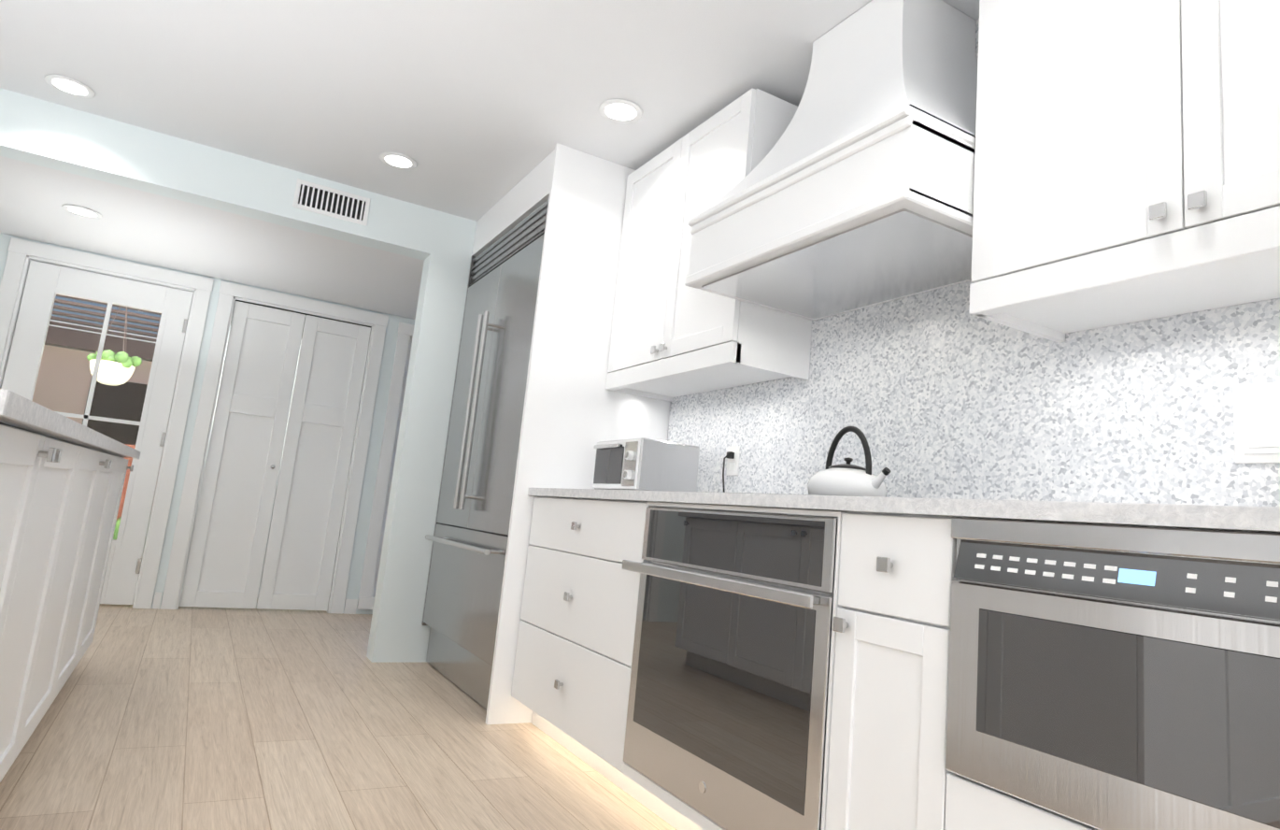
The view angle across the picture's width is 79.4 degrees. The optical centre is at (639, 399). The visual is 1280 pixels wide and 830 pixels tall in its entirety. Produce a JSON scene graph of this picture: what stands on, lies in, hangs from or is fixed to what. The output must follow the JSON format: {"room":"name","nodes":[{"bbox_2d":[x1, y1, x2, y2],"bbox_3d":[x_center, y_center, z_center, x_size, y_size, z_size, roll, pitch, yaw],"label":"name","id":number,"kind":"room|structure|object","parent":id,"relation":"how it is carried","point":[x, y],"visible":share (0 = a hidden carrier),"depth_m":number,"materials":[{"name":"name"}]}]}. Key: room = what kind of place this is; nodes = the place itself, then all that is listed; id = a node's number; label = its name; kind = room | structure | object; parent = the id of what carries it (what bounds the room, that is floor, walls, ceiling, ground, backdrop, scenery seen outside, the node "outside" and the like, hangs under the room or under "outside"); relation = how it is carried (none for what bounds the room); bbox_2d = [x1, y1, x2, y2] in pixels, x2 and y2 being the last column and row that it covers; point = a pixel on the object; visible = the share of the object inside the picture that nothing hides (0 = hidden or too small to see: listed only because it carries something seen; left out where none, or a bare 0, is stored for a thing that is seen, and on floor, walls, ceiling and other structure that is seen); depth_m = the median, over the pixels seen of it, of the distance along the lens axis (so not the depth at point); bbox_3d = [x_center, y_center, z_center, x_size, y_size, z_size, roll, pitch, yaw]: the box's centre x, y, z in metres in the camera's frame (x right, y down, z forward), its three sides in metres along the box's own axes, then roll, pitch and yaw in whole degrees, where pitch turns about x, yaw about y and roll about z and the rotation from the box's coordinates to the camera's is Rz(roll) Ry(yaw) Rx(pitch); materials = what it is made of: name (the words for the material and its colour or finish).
{"room":"kitchen","nodes":[
{"label":"kitchen","id":0,"kind":"room"},
{"bbox_2d":[0,233,414,613],"bbox_3d":[-3.319,0.149,5.231,4.600,2.350,0.800,10,-10,-29],"label":"wall","id":1,"kind":"structure","parent":0,"point":[353,587],"depth_m":5.40,"materials":[{"name":"white paint"}]},
{"bbox_2d":[0,259,193,604],"bbox_3d":[-3.422,0.215,4.740,0.882,2.022,0.105,10,-10,-29],"label":"french door","id":2,"kind":"structure","parent":1,"relation":"in","point":[45,284],"depth_m":4.84,"materials":[{"name":"white wood"}]},
{"bbox_2d":[0,237,414,613],"bbox_3d":[-2.591,0.330,5.237,3.038,2.135,0.178,10,-10,-29],"label":"door frame","id":3,"kind":"structure","parent":1,"relation":"attached to","point":[15,276],"depth_m":5.05,"materials":[{"name":"white wood"}]},
{"bbox_2d":[179,299,371,610],"bbox_3d":[-2.451,0.393,5.276,0.892,2.025,0.080,10,-10,-29],"label":"bifold door","id":4,"kind":"structure","parent":1,"relation":"in","point":[231,531],"depth_m":5.27,"materials":[{"name":"white wood"}]},
{"bbox_2d":[372,338,412,596],"bbox_3d":[-1.597,0.517,5.784,0.532,1.884,0.111,10,-10,-29],"label":"window shutter","id":5,"kind":"object","parent":1,"relation":"attached to","point":[383,531],"depth_m":5.62,"materials":[{"name":"white"}]},
{"bbox_2d":[0,156,424,319],"bbox_3d":[-2.689,-0.955,4.463,4.600,0.100,1.650,10,-10,-29],"label":"ceiling","id":6,"kind":"structure","parent":0,"point":[142,226],"depth_m":4.39,"materials":[{"name":"white paint"}]},
{"bbox_2d":[61,204,102,218],"bbox_3d":[-2.932,-0.988,4.055,0.175,0.008,0.175,3,-9,16],"label":"recessed light","id":7,"kind":"object","parent":6,"relation":"in","point":[82,211],"depth_m":4.05,"materials":[{"name":"white plastic"}]},
{"bbox_2d":[0,87,476,662],"bbox_3d":[-2.334,-0.101,3.536,4.300,2.500,0.150,10,-10,-29],"label":"wall","id":8,"kind":"structure","parent":0,"point":[84,144],"depth_m":3.98,"materials":[{"name":"white paint"}]},
{"bbox_2d":[292,178,370,226],"bbox_3d":[-1.583,-1.012,3.969,0.360,0.150,0.008,10,-10,-29],"label":"air vent","id":9,"kind":"object","parent":8,"relation":"in","point":[318,198],"visible":1,"depth_m":3.96,"materials":[{"name":"white metal"}]},
{"bbox_2d":[0,603,676,829],"bbox_3d":[-1.305,0.950,1.327,4.600,0.060,8.100,10,-10,-29],"label":"floor","id":10,"kind":"structure","parent":0,"point":[189,718],"depth_m":2.51,"materials":[{"name":"brown wood"}]},
{"bbox_2d":[0,407,139,782],"bbox_3d":[-2.090,0.484,1.880,1.155,0.880,2.670,10,-10,-29],"label":"kitchen island","id":11,"kind":"object","parent":10,"relation":"on","point":[62,479],"depth_m":1.87,"materials":[{"name":"wood"}]},
{"bbox_2d":[0,388,140,455],"bbox_3d":[-2.057,0.031,1.946,1.200,0.034,2.750,10,-10,-29],"label":"island countertop","id":12,"kind":"structure","parent":11,"relation":"on","point":[8,399],"depth_m":1.30,"materials":[{"name":"white stone"}]},
{"bbox_2d":[421,199,548,709],"bbox_3d":[-0.505,0.273,3.797,0.742,2.185,1.132,10,-10,-29],"label":"fridge","id":13,"kind":"object","parent":10,"relation":"on","point":[468,538],"visible":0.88,"depth_m":3.56,"materials":[{"name":"silver metal"}]},
{"bbox_2d":[471,142,669,724],"bbox_3d":[-0.463,0.176,3.817,0.688,2.399,1.164,10,-10,-29],"label":"enclosure","id":14,"kind":"structure","parent":10,"relation":"on","point":[575,411],"depth_m":3.30,"materials":[{"name":"white"}]},
{"bbox_2d":[511,491,638,779],"bbox_3d":[0.013,0.832,2.808,0.621,0.884,0.925,10,-10,-29],"label":"base cabinet","id":15,"kind":"object","parent":10,"relation":"on","point":[569,653],"depth_m":2.63,"materials":[{"name":"white wood"}]},
{"bbox_2d":[609,495,824,829],"bbox_3d":[0.454,0.753,2.038,0.621,0.884,0.875,10,-10,-29],"label":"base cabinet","id":16,"kind":"object","parent":10,"relation":"on","point":[696,660],"depth_m":1.89,"materials":[{"name":"white wood"}]},
{"bbox_2d":[806,502,910,829],"bbox_3d":[0.709,0.707,1.591,0.621,0.884,0.290,10,-10,-29],"label":"base cabinet","id":17,"kind":"object","parent":10,"relation":"on","point":[857,718],"depth_m":1.53,"materials":[{"name":"white wood"}]},
{"bbox_2d":[899,506,1279,829],"bbox_3d":[0.940,0.665,1.188,0.621,0.884,0.757,10,-10,-29],"label":"base cabinet","id":18,"kind":"object","parent":10,"relation":"on","point":[1063,669],"depth_m":1.13,"materials":[{"name":"white wood"}]},
{"bbox_2d":[529,487,1279,517],"bbox_3d":[0.494,0.302,2.103,0.631,0.030,2.716,10,-10,-29],"label":"countertop","id":19,"kind":"structure","parent":18,"relation":"on","point":[1091,507],"depth_m":1.29,"materials":[{"name":"white stone"}]},
{"bbox_2d":[592,437,699,491],"bbox_3d":[0.007,0.271,2.964,0.285,0.205,0.360,10,-10,-29],"label":"toaster oven","id":20,"kind":"object","parent":19,"relation":"on","point":[642,463],"visible":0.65,"depth_m":2.83,"materials":[{"name":"silver metal"}]},
{"bbox_2d":[807,426,890,497],"bbox_3d":[0.591,0.181,2.132,0.216,0.221,0.258,10,-10,-29],"label":"kettle","id":21,"kind":"object","parent":19,"relation":"on","point":[846,478],"visible":0.88,"depth_m":2.07,"materials":[{"name":"white metal"}]},
{"bbox_2d":[944,516,1279,829],"bbox_3d":[0.957,0.437,1.189,0.588,0.427,0.686,10,-10,-29],"label":"microwave","id":22,"kind":"object","parent":18,"relation":"in","point":[1102,673],"depth_m":1.10,"materials":[{"name":"silver metal"}]},
{"bbox_2d":[0,0,979,221],"bbox_3d":[-0.647,-1.696,1.022,4.300,0.372,6.150,10,-10,-29],"label":"ceiling","id":23,"kind":"structure","parent":0,"point":[476,110],"depth_m":2.91,"materials":[{"name":"white paint"}]},
{"bbox_2d":[43,73,95,98],"bbox_3d":[-2.401,-1.319,3.248,0.175,0.008,0.175,3,-9,16],"label":"recessed light","id":24,"kind":"object","parent":23,"relation":"in","point":[67,85],"depth_m":3.24,"materials":[{"name":"white plastic"}]},
{"bbox_2d":[379,151,417,169],"bbox_3d":[-1.146,-1.132,3.658,0.175,0.008,0.175,3,-9,16],"label":"recessed light","id":25,"kind":"object","parent":23,"relation":"in","point":[396,160],"depth_m":3.65,"materials":[{"name":"white plastic"}]},
{"bbox_2d":[597,99,642,123],"bbox_3d":[-0.075,-1.129,3.021,0.175,0.008,0.175,3,-9,16],"label":"recessed light","id":26,"kind":"object","parent":23,"relation":"in","point":[621,110],"depth_m":3.01,"materials":[{"name":"white plastic"}]},
{"bbox_3d":[0.744,-0.012,2.600,0.150,2.620,8.100,10,-10,-29],"label":"wall","id":27,"kind":"structure","parent":0,"visible":0},
{"bbox_2d":[605,88,811,401],"bbox_3d":[0.257,-0.545,3.096,0.363,0.990,0.913,10,-10,-29],"label":"upper cabinet","id":28,"kind":"object","parent":27,"relation":"attached to","point":[673,334],"visible":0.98,"depth_m":2.93,"materials":[{"name":"white wood"}]},
{"bbox_2d":[684,0,977,320],"bbox_3d":[0.635,-0.761,2.280,0.560,0.824,0.896,10,-10,-29],"label":"range hood","id":29,"kind":"object","parent":27,"relation":"attached to","point":[852,190],"visible":0.9,"depth_m":2.12,"materials":[{"name":"white wood"}]},
{"bbox_2d":[667,18,1279,507],"bbox_3d":[0.840,-0.335,2.367,0.010,1.600,2.724,10,-10,-29],"label":"backsplash","id":30,"kind":"structure","parent":27,"relation":"attached to","point":[942,392],"depth_m":2.03,"materials":[{"name":"tile"}]},
{"bbox_2d":[722,445,739,492],"bbox_3d":[0.273,0.293,3.030,0.133,0.232,0.197,10,-10,-29],"label":"electrical outlet","id":31,"kind":"object","parent":30,"relation":"attached to","point":[732,457],"visible":0.69,"depth_m":3.00,"materials":[{"name":"white plastic"}]},
{"bbox_2d":[1232,381,1279,463],"bbox_3d":[1.233,0.045,1.509,0.010,0.160,0.124,10,-10,-29],"label":"electrical outlet","id":32,"kind":"object","parent":30,"relation":"attached to","point":[1257,420],"visible":1,"depth_m":1.52,"materials":[{"name":"white plastic"}]},
{"bbox_2d":[968,0,1279,342],"bbox_3d":[1.154,-0.707,1.530,0.363,1.010,0.890,10,-10,-29],"label":"upper cabinet","id":33,"kind":"object","parent":27,"relation":"attached to","point":[1127,163],"visible":1,"depth_m":1.53,"materials":[{"name":"white wood"}]},
{"label":"outside","id":34,"kind":"structure","parent":0,"visible":0},
{"bbox_3d":[-5.721,1.822,9.324,20.000,0.080,10.250,10,-10,-29],"label":"ground","id":35,"kind":"structure","parent":34,"visible":0},
{"bbox_2d":[32,319,179,444],"bbox_3d":[-6.599,0.433,9.282,18.000,2.470,0.900,10,-10,-29],"label":"house","id":36,"kind":"structure","parent":35,"relation":"on","point":[63,372],"depth_m":9.17,"materials":[{"name":"brown"}]},
{"bbox_2d":[113,516,150,556],"bbox_3d":[-4.242,1.253,6.770,3.673,0.503,0.702,10,-10,-29],"label":"bush","id":37,"kind":"object","parent":35,"relation":"on","point":[117,526],"depth_m":6.53,"materials":[{"name":"green plant"}]},
{"bbox_2d":[116,443,162,519],"bbox_3d":[-4.814,0.915,6.934,13.008,1.130,0.140,10,-10,-29],"label":"fence","id":38,"kind":"object","parent":35,"relation":"on","point":[126,479],"depth_m":7.03,"materials":[{"name":"brown wood"}]},
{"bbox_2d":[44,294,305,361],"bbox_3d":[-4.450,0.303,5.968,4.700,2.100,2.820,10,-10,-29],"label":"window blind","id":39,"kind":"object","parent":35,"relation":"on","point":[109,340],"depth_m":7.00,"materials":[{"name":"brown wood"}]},
{"bbox_2d":[86,305,142,385],"bbox_3d":[-3.637,-0.421,5.380,0.317,0.657,0.300,10,-10,-29],"label":"hanging basket","id":40,"kind":"object","parent":39,"relation":"hanging from","point":[120,356],"depth_m":5.29,"materials":[{"name":"beige ceramic"}]}
]}

